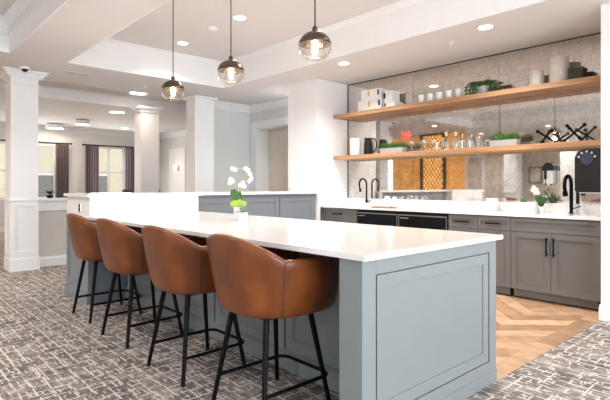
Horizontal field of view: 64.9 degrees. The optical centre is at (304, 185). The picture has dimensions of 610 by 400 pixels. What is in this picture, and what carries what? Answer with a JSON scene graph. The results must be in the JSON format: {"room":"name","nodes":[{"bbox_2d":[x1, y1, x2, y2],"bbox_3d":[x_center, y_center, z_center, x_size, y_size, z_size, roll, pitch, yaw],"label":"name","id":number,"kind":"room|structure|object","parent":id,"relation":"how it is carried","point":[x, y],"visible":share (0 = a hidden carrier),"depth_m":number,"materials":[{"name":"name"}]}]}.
{"room":"common room","nodes":[
{"label":"common room","id":0,"kind":"room"},
{"bbox_2d":[0,66,48,272],"bbox_3d":[-4.129,-0.210,7.000,0.580,2.860,0.570,0,0,-42],"label":"column","id":1,"kind":"structure","parent":0,"point":[21,201],"depth_m":6.86,"materials":[{"name":"white paint"}]},
{"bbox_2d":[39,210,66,256],"bbox_3d":[-3.150,0.755,8.019,2.530,0.930,0.120,0,0,-42],"label":"wall","id":2,"kind":"structure","parent":0,"point":[52,224],"depth_m":7.30,"materials":[{"name":"grey paint"}]},
{"bbox_2d":[38,198,66,210],"bbox_3d":[-3.150,0.285,8.019,2.530,0.190,0.220,0,0,-42],"label":"trim","id":3,"kind":"structure","parent":2,"relation":"attached to","point":[45,204],"depth_m":7.28,"materials":[{"name":"white paint"}]},
{"bbox_2d":[45,190,53,197],"bbox_3d":[-3.895,0.130,7.337,0.159,0.119,0.162,0,0,14],"label":"plant","id":4,"kind":"object","parent":3,"relation":"on","point":[47,191],"visible":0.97,"depth_m":7.30,"materials":[{"name":"green plant"}]},
{"bbox_2d":[40,255,65,266],"bbox_3d":[-3.091,1.145,7.977,2.500,0.150,0.020,0,0,-42],"label":"baseboard","id":5,"kind":"structure","parent":2,"relation":"attached to","point":[46,261],"depth_m":7.29,"materials":[{"name":"white paint"}]},
{"bbox_2d":[0,129,160,226],"bbox_3d":[-8.731,-0.210,11.748,11.200,2.860,0.120,0,0,-42],"label":"wall","id":6,"kind":"structure","parent":0,"point":[76,150],"depth_m":13.71,"materials":[{"name":"grey paint"}]},
{"bbox_2d":[0,227,4,232],"bbox_3d":[-8.684,1.150,11.697,11.000,0.140,0.018,0,0,-42],"label":"baseboard","id":7,"kind":"structure","parent":6,"relation":"attached to","point":[2,229],"depth_m":12.45,"materials":[{"name":"white paint"}]},
{"bbox_2d":[0,141,55,199],"bbox_3d":[-7.466,-0.395,12.907,1.430,1.530,0.060,0,0,-42],"label":"window","id":8,"kind":"structure","parent":6,"relation":"in","point":[2,142],"depth_m":13.30,"materials":[{"name":"white paint"}]},
{"bbox_2d":[0,139,71,144],"bbox_3d":[-7.356,-1.170,12.809,2.120,0.060,0.164,0,0,-42],"label":"curtain rod","id":9,"kind":"object","parent":6,"relation":"attached to","point":[0,139],"visible":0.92,"depth_m":13.14,"materials":[{"name":"black metal"}]},
{"bbox_2d":[56,144,68,197],"bbox_3d":[-6.728,0.025,13.308,0.340,2.350,0.076,0,0,-42],"label":"curtain","id":10,"kind":"object","parent":9,"relation":"hanging from","point":[62,150],"visible":0.59,"depth_m":13.30,"materials":[{"name":"fabric"}]},
{"bbox_2d":[82,144,133,147],"bbox_3d":[-5.749,-1.170,14.281,1.720,0.060,0.164,0,0,-42],"label":"curtain rod","id":11,"kind":"object","parent":6,"relation":"attached to","point":[82,144],"visible":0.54,"depth_m":14.16,"materials":[{"name":"black metal"}]},
{"bbox_2d":[85,145,98,192],"bbox_3d":[-6.138,0.025,13.848,0.380,2.350,0.076,0,0,-42],"label":"curtain","id":12,"kind":"object","parent":11,"relation":"hanging from","point":[91,152],"visible":0.64,"depth_m":13.82,"materials":[{"name":"fabric"}]},
{"bbox_2d":[125,147,133,191],"bbox_3d":[-5.291,0.025,14.625,0.400,2.350,0.076,0,0,-42],"label":"curtain","id":13,"kind":"object","parent":11,"relation":"hanging from","point":[129,152],"visible":0.46,"depth_m":14.59,"materials":[{"name":"fabric"}]},
{"bbox_2d":[99,146,124,192],"bbox_3d":[-5.877,-0.395,14.363,0.940,1.530,0.060,0,0,-42],"label":"window","id":14,"kind":"structure","parent":6,"relation":"in","point":[108,172],"depth_m":14.36,"materials":[{"name":"white paint"}]},
{"bbox_2d":[131,105,161,191],"bbox_3d":[-3.337,-0.210,10.125,0.500,2.860,0.420,0,0,-42],"label":"column","id":15,"kind":"structure","parent":0,"point":[146,118],"depth_m":10.00,"materials":[{"name":"white paint"}]},
{"bbox_2d":[161,136,185,191],"bbox_3d":[-2.470,-0.210,13.145,0.120,2.860,6.280,0,0,-42],"label":"wall","id":16,"kind":"structure","parent":0,"point":[176,142],"depth_m":15.07,"materials":[{"name":"grey paint"}]},
{"bbox_2d":[169,147,184,191],"bbox_3d":[-2.407,-0.055,12.972,0.020,2.150,5.420,0,0,-42],"label":"wall","id":17,"kind":"structure","parent":16,"relation":"attached to","point":[176,156],"depth_m":14.57,"materials":[{"name":"white paint"}]},
{"bbox_2d":[183,95,217,191],"bbox_3d":[-1.958,-0.210,8.975,0.500,2.860,0.420,0,0,-42],"label":"column","id":18,"kind":"structure","parent":0,"point":[199,109],"depth_m":8.85,"materials":[{"name":"white paint"}]},
{"bbox_2d":[214,109,250,191],"bbox_3d":[-1.152,-0.210,10.012,2.170,2.860,0.120,0,0,-42],"label":"wall","id":19,"kind":"structure","parent":0,"point":[231,128],"depth_m":9.62,"materials":[{"name":"grey paint"}]},
{"bbox_2d":[0,79,185,113],"bbox_3d":[-5.008,-1.745,7.686,10.200,0.210,1.700,0,0,-42],"label":"trim","id":20,"kind":"structure","parent":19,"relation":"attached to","point":[43,91],"depth_m":9.64,"materials":[{"name":"white paint"}]},
{"bbox_2d":[0,122,185,139],"bbox_3d":[-6.569,-1.560,9.389,11.000,0.161,6.280,0,0,-42],"label":"trim","id":21,"kind":"structure","parent":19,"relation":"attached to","point":[74,130],"depth_m":14.03,"materials":[{"name":"white paint"}]},
{"bbox_2d":[251,106,287,122],"bbox_3d":[0.008,-0.210,9.538,1.100,2.860,2.146,0,0,-42],"label":"wall","id":22,"kind":"structure","parent":0,"point":[281,112],"depth_m":9.50,"materials":[{"name":"grey paint"}]},
{"bbox_2d":[214,97,287,112],"bbox_3d":[-0.792,-1.571,8.805,1.070,0.138,2.146,0,0,-42],"label":"trim","id":23,"kind":"structure","parent":22,"relation":"attached to","point":[283,102],"depth_m":9.49,"materials":[{"name":"white paint"}]},
{"bbox_2d":[250,117,287,190],"bbox_3d":[-0.307,-0.040,9.268,0.330,2.520,2.080,0,0,-42],"label":"trim","id":24,"kind":"structure","parent":22,"relation":"attached to","point":[259,131],"depth_m":9.84,"materials":[{"name":"white paint"}]},
{"bbox_2d":[269,129,287,190],"bbox_3d":[-0.411,0.037,9.647,0.052,2.345,0.976,0,0,-42],"label":"door","id":25,"kind":"structure","parent":22,"relation":"in","point":[278,139],"depth_m":9.75,"materials":[{"name":"beige paint"}]},
{"bbox_2d":[0,0,609,133],"bbox_3d":[-2.779,-1.875,5.253,11.400,0.470,17.900,0,0,-42],"label":"ceiling","id":26,"kind":"structure","parent":0,"point":[77,26],"depth_m":6.03,"materials":[{"name":"paint"}]},
{"bbox_2d":[19,66,29,71],"bbox_3d":[-3.879,-1.606,6.646,0.130,0.068,0.130,0,0,-42],"label":"security camera","id":27,"kind":"object","parent":26,"relation":"attached to","point":[23,68],"visible":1,"depth_m":6.61,"materials":[{"name":"white paint"}]},
{"bbox_2d":[0,0,68,52],"bbox_3d":[-2.112,-1.850,2.438,2.480,0.420,7.250,0,0,-42],"label":"trim","id":28,"kind":"structure","parent":26,"relation":"attached to","point":[22,18],"depth_m":5.37,"materials":[{"name":"white paint"}]},
{"bbox_2d":[46,124,63,128],"bbox_3d":[-6.648,-1.580,12.761,0.440,0.120,0.440,0,0,-42],"label":"drum ceiling light","id":29,"kind":"object","parent":26,"relation":"attached to","point":[48,126],"visible":1,"depth_m":12.60,"materials":[{"name":"white paint"}]},
{"bbox_2d":[61,70,90,75],"bbox_3d":[-3.333,-1.635,6.983,0.380,0.010,0.100,0,0,-42],"label":"ceiling vent","id":30,"kind":"object","parent":26,"relation":"in","point":[62,70],"visible":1,"depth_m":6.98,"materials":[{"name":"metal"}]},
{"bbox_2d":[75,120,89,125],"bbox_3d":[-5.563,-1.580,11.992,0.340,0.120,0.340,0,0,-42],"label":"drum ceiling light","id":31,"kind":"object","parent":26,"relation":"attached to","point":[77,122],"visible":1,"depth_m":11.87,"materials":[{"name":"white paint"}]},
{"bbox_2d":[108,111,125,113],"bbox_3d":[-4.190,-1.635,10.701,0.380,0.010,0.380,0,0,-42],"label":"recessed light","id":32,"kind":"object","parent":26,"relation":"in","point":[117,112],"visible":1,"depth_m":10.72,"materials":[{"name":"white paint"}]},
{"bbox_2d":[128,91,146,94],"bbox_3d":[-3.333,-1.845,9.587,0.380,0.010,0.380,0,0,-42],"label":"recessed light","id":33,"kind":"object","parent":26,"relation":"in","point":[130,92],"visible":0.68,"depth_m":9.60,"materials":[{"name":"white paint"}]},
{"bbox_2d":[161,0,184,100],"bbox_3d":[-1.319,-1.460,4.800,0.230,1.199,0.230,0,0,-42],"label":"pendant lamp","id":34,"kind":"object","parent":26,"relation":"hanging from","point":[172,85],"visible":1,"depth_m":4.79,"materials":[{"name":"brown metal"}]},
{"bbox_2d":[177,41,188,44],"bbox_3d":[-1.764,-2.055,6.928,0.170,0.010,0.170,0,0,-42],"label":"recessed light","id":35,"kind":"object","parent":26,"relation":"in","point":[178,42],"visible":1,"depth_m":6.93,"materials":[{"name":"white paint"}]},
{"bbox_2d":[207,26,217,31],"bbox_3d":[-1.205,-2.040,6.274,0.140,0.040,0.140,0,0,-42],"label":"smoke detector","id":36,"kind":"object","parent":26,"relation":"attached to","point":[210,28],"visible":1,"depth_m":6.23,"materials":[{"name":"white paint"}]},
{"bbox_2d":[217,0,244,84],"bbox_3d":[-0.623,-1.460,4.040,0.230,1.199,0.230,0,0,-42],"label":"pendant lamp","id":37,"kind":"object","parent":26,"relation":"hanging from","point":[230,66],"visible":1,"depth_m":4.03,"materials":[{"name":"brown metal"}]},
{"bbox_2d":[233,15,246,19],"bbox_3d":[-0.798,-2.055,5.874,0.170,0.010,0.170,0,0,-42],"label":"recessed light","id":38,"kind":"object","parent":26,"relation":"in","point":[237,17],"visible":1,"depth_m":5.86,"materials":[{"name":"white paint"}]},
{"bbox_2d":[66,0,547,87],"bbox_3d":[0.183,-1.850,4.562,2.485,0.420,7.280,0,0,-42],"label":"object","id":39,"kind":"structure","parent":26,"relation":"attached to","point":[402,19],"depth_m":6.44,"materials":[{"name":"white paint"}]},
{"bbox_2d":[298,0,331,61],"bbox_3d":[0.068,-1.460,3.285,0.230,1.199,0.230,0,0,-42],"label":"pendant lamp","id":40,"kind":"object","parent":26,"relation":"hanging from","point":[314,40],"visible":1,"depth_m":3.27,"materials":[{"name":"brown metal"}]},
{"bbox_2d":[338,61,349,64],"bbox_3d":[0.521,-1.635,6.418,0.170,0.010,0.170,0,0,-42],"label":"recessed light","id":41,"kind":"object","parent":26,"relation":"in","point":[341,62],"visible":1,"depth_m":6.41,"materials":[{"name":"white paint"}]},
{"bbox_2d":[477,24,493,29],"bbox_3d":[1.862,-1.635,4.955,0.170,0.010,0.170,0,0,-42],"label":"recessed light","id":42,"kind":"object","parent":26,"relation":"in","point":[484,26],"visible":1,"depth_m":4.93,"materials":[{"name":"white paint"}]},
{"bbox_2d":[0,233,609,399],"bbox_3d":[-2.779,1.268,5.253,11.400,0.103,17.900,0,0,-42],"label":"floor","id":43,"kind":"structure","parent":0,"point":[48,351],"depth_m":3.43,"materials":[{"name":"carpet"}]},
{"bbox_2d":[66,213,141,323],"bbox_3d":[-1.884,0.736,4.580,0.691,0.972,0.680,0,0,-42],"label":"bar stool","id":44,"kind":"object","parent":43,"relation":"on","point":[82,231],"visible":0.59,"depth_m":4.30,"materials":[{"name":"brown leather"}]},
{"bbox_2d":[95,218,190,348],"bbox_3d":[-1.325,0.736,3.926,0.691,0.972,0.680,0,0,-45],"label":"bar stool","id":45,"kind":"object","parent":43,"relation":"on","point":[121,246],"visible":0.66,"depth_m":3.64,"materials":[{"name":"brown leather"}]},
{"bbox_2d":[64,191,319,304],"bbox_3d":[-1.210,0.652,6.308,3.419,1.135,0.805,0,0,-42],"label":"half wall","id":46,"kind":"structure","parent":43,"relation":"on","point":[282,204],"depth_m":5.38,"materials":[{"name":"white paint"}]},
{"bbox_2d":[141,225,245,386],"bbox_3d":[-0.729,0.736,3.245,0.691,0.972,0.680,0,0,-43],"label":"bar stool","id":47,"kind":"object","parent":43,"relation":"on","point":[177,264],"visible":0.72,"depth_m":2.96,"materials":[{"name":"brown leather"}]},
{"bbox_2d":[206,234,338,399],"bbox_3d":[-0.186,0.736,2.698,0.691,0.972,0.680,0,0,-42],"label":"bar stool","id":48,"kind":"object","parent":43,"relation":"on","point":[251,280],"visible":0.97,"depth_m":2.44,"materials":[{"name":"brown leather"}]},
{"bbox_2d":[125,233,496,399],"bbox_3d":[-0.515,0.777,3.930,1.295,0.886,3.689,0,0,-42],"label":"kitchen island","id":49,"kind":"object","parent":43,"relation":"on","point":[417,326],"visible":0.56,"depth_m":2.60,"materials":[{"name":"blue paint"}]},
{"bbox_2d":[82,211,502,261],"bbox_3d":[-0.506,0.320,3.918,1.322,0.028,3.716,0,0,-42],"label":"island countertop","id":50,"kind":"structure","parent":49,"relation":"on","point":[352,241],"depth_m":3.07,"materials":[{"name":"white stone"}]},
{"bbox_2d":[228,166,252,220],"bbox_3d":[-0.563,0.069,4.213,0.224,0.474,0.099,0,0,3],"label":"potted orchid","id":51,"kind":"object","parent":50,"relation":"on","point":[236,196],"visible":0.89,"depth_m":4.18,"materials":[{"name":"white plant"}]},
{"bbox_2d":[235,203,249,221],"bbox_3d":[-0.529,0.228,4.068,0.114,0.156,0.127,0,0,29],"label":"plant pot","id":52,"kind":"object","parent":50,"relation":"on","point":[242,216],"visible":1,"depth_m":4.04,"materials":[{"name":"white ceramic"}]},
{"bbox_2d":[320,207,363,222],"bbox_3d":[0.697,0.777,7.322,0.668,0.885,0.733,0,0,-42],"label":"base cabinet","id":53,"kind":"object","parent":43,"relation":"on","point":[326,214],"visible":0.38,"depth_m":7.11,"materials":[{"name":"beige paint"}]},
{"bbox_2d":[320,205,600,220],"bbox_3d":[1.773,0.320,6.168,0.648,0.028,3.890,0,0,-42],"label":"countertop","id":54,"kind":"structure","parent":53,"relation":"on","point":[577,216],"depth_m":5.55,"materials":[{"name":"white stone"}]},
{"bbox_2d":[345,202,383,206],"bbox_3d":[0.897,0.281,7.088,0.280,0.050,0.560,0,0,-42],"label":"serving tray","id":55,"kind":"object","parent":54,"relation":"on","point":[359,204],"visible":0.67,"depth_m":6.95,"materials":[{"name":"white ceramic"}]},
{"bbox_2d":[358,178,370,202],"bbox_3d":[0.921,0.095,7.367,0.209,0.423,0.124,0,0,-42],"label":"faucet","id":56,"kind":"object","parent":54,"relation":"on","point":[364,179],"visible":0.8,"depth_m":7.41,"materials":[{"name":"black metal"}]},
{"bbox_2d":[371,206,396,207],"bbox_3d":[1.098,0.297,6.588,0.140,0.018,0.390,0,0,-42],"label":"cutting board","id":57,"kind":"object","parent":54,"relation":"on","point":[371,206],"visible":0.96,"depth_m":6.62,"materials":[{"name":"brown wood"}]},
{"bbox_2d":[384,196,390,206],"bbox_3d":[1.178,0.226,6.885,0.100,0.160,0.100,0,0,-42],"label":"jar","id":58,"kind":"object","parent":54,"relation":"on","point":[387,200],"visible":0.82,"depth_m":6.84,"materials":[{"name":"white ceramic"}]},
{"bbox_2d":[391,197,397,206],"bbox_3d":[1.275,0.231,6.824,0.090,0.150,0.090,0,0,-42],"label":"jar","id":59,"kind":"object","parent":54,"relation":"on","point":[394,201],"visible":0.89,"depth_m":6.79,"materials":[{"name":"white ceramic"}]},
{"bbox_2d":[486,198,498,210],"bbox_3d":[2.304,0.231,5.909,0.100,0.150,0.120,0,0,-42],"label":"box","id":60,"kind":"object","parent":54,"relation":"on","point":[492,204],"visible":1,"depth_m":5.87,"materials":[{"name":"white ceramic"}]},
{"bbox_2d":[511,198,537,212],"bbox_3d":[2.481,0.222,5.434,0.276,0.169,0.276,0,0,-42],"label":"round planter","id":61,"kind":"object","parent":54,"relation":"on","point":[524,206],"visible":1,"depth_m":5.32,"materials":[{"name":"white ceramic"}]},
{"bbox_2d":[530,185,548,212],"bbox_3d":[2.654,0.151,5.418,0.095,0.309,0.203,0,0,-42],"label":"potted orchid","id":62,"kind":"object","parent":54,"relation":"on","point":[541,200],"visible":0.97,"depth_m":5.40,"materials":[{"name":"white ceramic"}]},
{"bbox_2d":[562,174,580,213],"bbox_3d":[2.869,0.091,5.164,0.245,0.429,0.124,0,0,-42],"label":"faucet","id":63,"kind":"object","parent":54,"relation":"on","point":[565,192],"visible":1,"depth_m":5.23,"materials":[{"name":"black metal"}]},
{"bbox_2d":[356,209,405,226],"bbox_3d":[1.196,0.783,6.779,0.666,0.874,0.714,0,0,-42],"label":"fridge","id":64,"kind":"object","parent":43,"relation":"on","point":[373,217],"visible":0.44,"depth_m":6.56,"materials":[{"name":"black metal"}]},
{"bbox_2d":[398,211,448,229],"bbox_3d":[1.690,0.783,6.241,0.666,0.874,0.714,0,0,-42],"label":"fridge","id":65,"kind":"object","parent":43,"relation":"on","point":[425,220],"visible":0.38,"depth_m":6.02,"materials":[{"name":"black metal"}]},
{"bbox_2d":[449,214,514,295],"bbox_3d":[2.193,0.777,5.689,0.668,0.885,0.753,0,0,-42],"label":"base cabinet","id":66,"kind":"object","parent":43,"relation":"on","point":[489,224],"visible":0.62,"depth_m":5.33,"materials":[{"name":"grey paint"}]},
{"bbox_2d":[511,217,600,309],"bbox_3d":[2.741,0.777,5.092,0.668,0.885,0.863,0,0,-42],"label":"base cabinet","id":67,"kind":"object","parent":43,"relation":"on","point":[553,260],"visible":0.97,"depth_m":4.87,"materials":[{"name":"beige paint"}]},
{"bbox_2d":[288,78,346,217],"bbox_3d":[0.265,-0.210,7.875,0.870,2.860,0.654,0,0,-42],"label":"wall","id":68,"kind":"structure","parent":0,"point":[314,137],"depth_m":7.56,"materials":[{"name":"white paint"}]},
{"bbox_2d":[601,3,609,305],"bbox_3d":[4.619,-0.210,3.012,1.020,2.860,4.600,0,0,-42],"label":"wall","id":69,"kind":"structure","parent":0,"point":[605,9],"depth_m":4.33,"materials":[{"name":"white paint"}]},
{"bbox_2d":[347,198,600,213],"bbox_3d":[2.004,0.253,6.380,0.020,0.104,3.890,0,0,-42],"label":"backsplash","id":70,"kind":"structure","parent":69,"relation":"attached to","point":[480,205],"depth_m":6.19,"materials":[{"name":"white stone"}]},
{"bbox_2d":[575,148,600,193],"bbox_3d":[2.859,-0.141,4.719,0.308,0.437,0.290,0,0,-42],"label":"dispenser","id":71,"kind":"object","parent":69,"relation":"attached to","point":[588,160],"visible":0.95,"depth_m":4.63,"materials":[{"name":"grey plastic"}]},
{"bbox_2d":[599,304,609,321],"bbox_3d":[4.264,1.150,2.830,0.288,0.140,4.412,0,0,-42],"label":"baseboard","id":72,"kind":"structure","parent":69,"relation":"attached to","point":[604,310],"depth_m":4.33,"materials":[{"name":"white paint"}]},
{"label":"outside","id":73,"kind":"structure","parent":0,"visible":0},
{"bbox_3d":[-21.554,1.370,30.923,70.000,0.100,45.280,0,0,-43],"label":"ground","id":74,"kind":"structure","parent":73,"visible":0},
{"bbox_2d":[0,143,121,196],"bbox_3d":[-14.260,-4.280,29.624,25.000,13.000,3.050,0,0,-42],"label":"apartment building","id":75,"kind":"structure","parent":74,"relation":"on","point":[45,153],"depth_m":27.41,"materials":[{"name":"white paint"}]},
{"bbox_3d":[2.079,-0.210,6.449,0.120,2.860,3.900,0,0,-43],"label":"wall","id":76,"kind":"structure","parent":0,"visible":0},
{"bbox_2d":[333,75,600,120],"bbox_3d":[1.887,-1.087,6.274,0.339,0.060,3.892,0,0,-42],"label":"wall shelf","id":77,"kind":"object","parent":76,"relation":"attached to","point":[591,81],"visible":1,"depth_m":5.83,"materials":[{"name":"brown wood"}]},
{"bbox_2d":[358,98,383,110],"bbox_3d":[1.031,-1.199,7.218,0.227,0.164,0.450,0,0,-42],"label":"storage box","id":78,"kind":"object","parent":77,"relation":"on","point":[376,103],"visible":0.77,"depth_m":7.12,"materials":[{"name":"white cardboard"}]},
{"bbox_2d":[361,88,387,100],"bbox_3d":[1.041,-1.357,7.207,0.207,0.149,0.360,0,0,-42],"label":"storage box","id":79,"kind":"object","parent":78,"relation":"on","point":[375,93],"visible":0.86,"depth_m":7.11,"materials":[{"name":"white cardboard"}]},
{"bbox_2d":[383,101,402,106],"bbox_3d":[1.274,-1.159,6.952,0.207,0.084,0.210,0,0,-42],"label":"storage box","id":80,"kind":"object","parent":77,"relation":"on","point":[393,103],"visible":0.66,"depth_m":6.88,"materials":[{"name":"white cardboard"}]},
{"bbox_2d":[384,90,399,102],"bbox_3d":[1.257,-1.284,6.971,0.187,0.164,0.160,0,0,-42],"label":"storage box","id":81,"kind":"object","parent":80,"relation":"on","point":[392,95],"visible":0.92,"depth_m":6.91,"materials":[{"name":"white cardboard"}]},
{"bbox_2d":[418,95,425,101],"bbox_3d":[1.589,-1.175,6.548,0.092,0.116,0.108,0,0,-7],"label":"cup","id":82,"kind":"object","parent":77,"relation":"on","point":[421,98],"visible":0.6,"depth_m":6.52,"materials":[{"name":"white ceramic"}]},
{"bbox_2d":[427,93,434,100],"bbox_3d":[1.686,-1.175,6.445,0.092,0.116,0.108,0,0,-18],"label":"cup","id":83,"kind":"object","parent":77,"relation":"on","point":[430,96],"visible":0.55,"depth_m":6.41,"materials":[{"name":"white ceramic"}]},
{"bbox_2d":[436,92,444,98],"bbox_3d":[1.780,-1.175,6.342,0.092,0.116,0.108,0,0,-18],"label":"cup","id":84,"kind":"object","parent":77,"relation":"on","point":[439,95],"visible":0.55,"depth_m":6.31,"materials":[{"name":"white ceramic"}]},
{"bbox_2d":[445,90,453,97],"bbox_3d":[1.875,-1.175,6.238,0.092,0.116,0.108,0,0,-18],"label":"cup","id":85,"kind":"object","parent":77,"relation":"on","point":[448,93],"visible":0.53,"depth_m":6.21,"materials":[{"name":"white ceramic"}]},
{"bbox_2d":[455,89,464,96],"bbox_3d":[1.969,-1.175,6.135,0.092,0.116,0.108,0,0,-18],"label":"cup","id":86,"kind":"object","parent":77,"relation":"on","point":[458,92],"visible":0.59,"depth_m":6.11,"materials":[{"name":"white ceramic"}]},
{"bbox_2d":[464,79,500,94],"bbox_3d":[2.182,-1.198,5.896,0.336,0.176,0.451,0,0,-42],"label":"trailing plant","id":87,"kind":"object","parent":77,"relation":"on","point":[481,87],"visible":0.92,"depth_m":5.84,"materials":[{"name":"green plant"}]},
{"bbox_2d":[529,69,543,84],"bbox_3d":[2.623,-1.210,5.442,0.156,0.185,0.156,0,0,-42],"label":"canister","id":88,"kind":"object","parent":77,"relation":"on","point":[536,76],"visible":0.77,"depth_m":5.38,"materials":[{"name":"beige ceramic"}]},
{"bbox_2d":[549,55,568,81],"bbox_3d":[2.785,-1.260,5.265,0.200,0.285,0.200,0,0,-42],"label":"canister","id":89,"kind":"object","parent":77,"relation":"on","point":[558,65],"visible":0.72,"depth_m":5.18,"materials":[{"name":"beige ceramic"}]},
{"bbox_2d":[568,66,587,78],"bbox_3d":[2.929,-1.187,5.152,0.148,0.140,0.148,0,0,-42],"label":"woven box","id":90,"kind":"object","parent":77,"relation":"on","point":[577,72],"visible":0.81,"depth_m":5.10,"materials":[{"name":"black wicker"}]},
{"bbox_2d":[333,139,600,160],"bbox_3d":[1.887,-0.435,6.274,0.339,0.060,3.892,0,0,-42],"label":"wall shelf","id":91,"kind":"object","parent":76,"relation":"attached to","point":[584,144],"visible":1,"depth_m":5.82,"materials":[{"name":"brown wood"}]},
{"bbox_2d":[350,138,360,154],"bbox_3d":[0.786,-0.598,7.461,0.170,0.265,0.170,0,0,-42],"label":"canister","id":92,"kind":"object","parent":91,"relation":"on","point":[355,143],"visible":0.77,"depth_m":7.38,"materials":[{"name":"white ceramic"}]},
{"bbox_2d":[364,138,376,153],"bbox_3d":[0.975,-0.593,7.255,0.136,0.256,0.210,0,0,-42],"label":"pitcher","id":93,"kind":"object","parent":91,"relation":"on","point":[367,141],"visible":0.84,"depth_m":7.22,"materials":[{"name":"black ceramic"}]},
{"bbox_2d":[379,141,406,152],"bbox_3d":[1.264,-0.552,6.909,0.100,0.175,0.419,0,0,-42],"label":"grass planter","id":94,"kind":"object","parent":91,"relation":"on","point":[398,147],"visible":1,"depth_m":6.87,"materials":[{"name":"ceramic"}]},
{"bbox_2d":[489,132,520,145],"bbox_3d":[2.372,-0.552,5.700,0.100,0.175,0.339,0,0,-42],"label":"grass planter","id":95,"kind":"object","parent":91,"relation":"on","point":[501,140],"visible":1,"depth_m":5.67,"materials":[{"name":"ceramic"}]},
{"bbox_2d":[536,129,556,142],"bbox_3d":[2.690,-0.546,5.354,0.211,0.162,0.190,0,0,-42],"label":"ornament","id":96,"kind":"object","parent":91,"relation":"on","point":[550,130],"visible":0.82,"depth_m":5.33,"materials":[{"name":"black metal"}]},
{"bbox_2d":[562,123,586,141],"bbox_3d":[2.890,-0.566,5.150,0.230,0.201,0.223,0,0,-42],"label":"ornament","id":97,"kind":"object","parent":91,"relation":"on","point":[567,126],"visible":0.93,"depth_m":5.12,"materials":[{"name":"black metal"}]},
{"bbox_2d":[347,32,600,203],"bbox_3d":[2.012,-0.719,6.389,0.012,1.840,3.898,0,0,-42],"label":"mirror","id":98,"kind":"object","parent":76,"relation":"attached to","point":[510,176],"visible":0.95,"depth_m":6.15,"materials":[{"name":"grey mirror"}]},
{"bbox_2d":[542,163,556,185],"bbox_3d":[2.785,-0.130,5.468,0.098,0.259,0.120,0,0,-42],"label":"wall sconce","id":99,"kind":"object","parent":98,"relation":"attached to","point":[549,169],"visible":1,"depth_m":5.43,"materials":[{"name":"white glass"}]},
{"bbox_2d":[542,163,556,170],"bbox_3d":[2.784,-0.214,5.467,0.095,0.089,0.120,0,0,-43],"label":"hood","id":100,"kind":"object","parent":99,"relation":"attached to","point":[547,166],"depth_m":5.43,"materials":[{"name":"plastic"}]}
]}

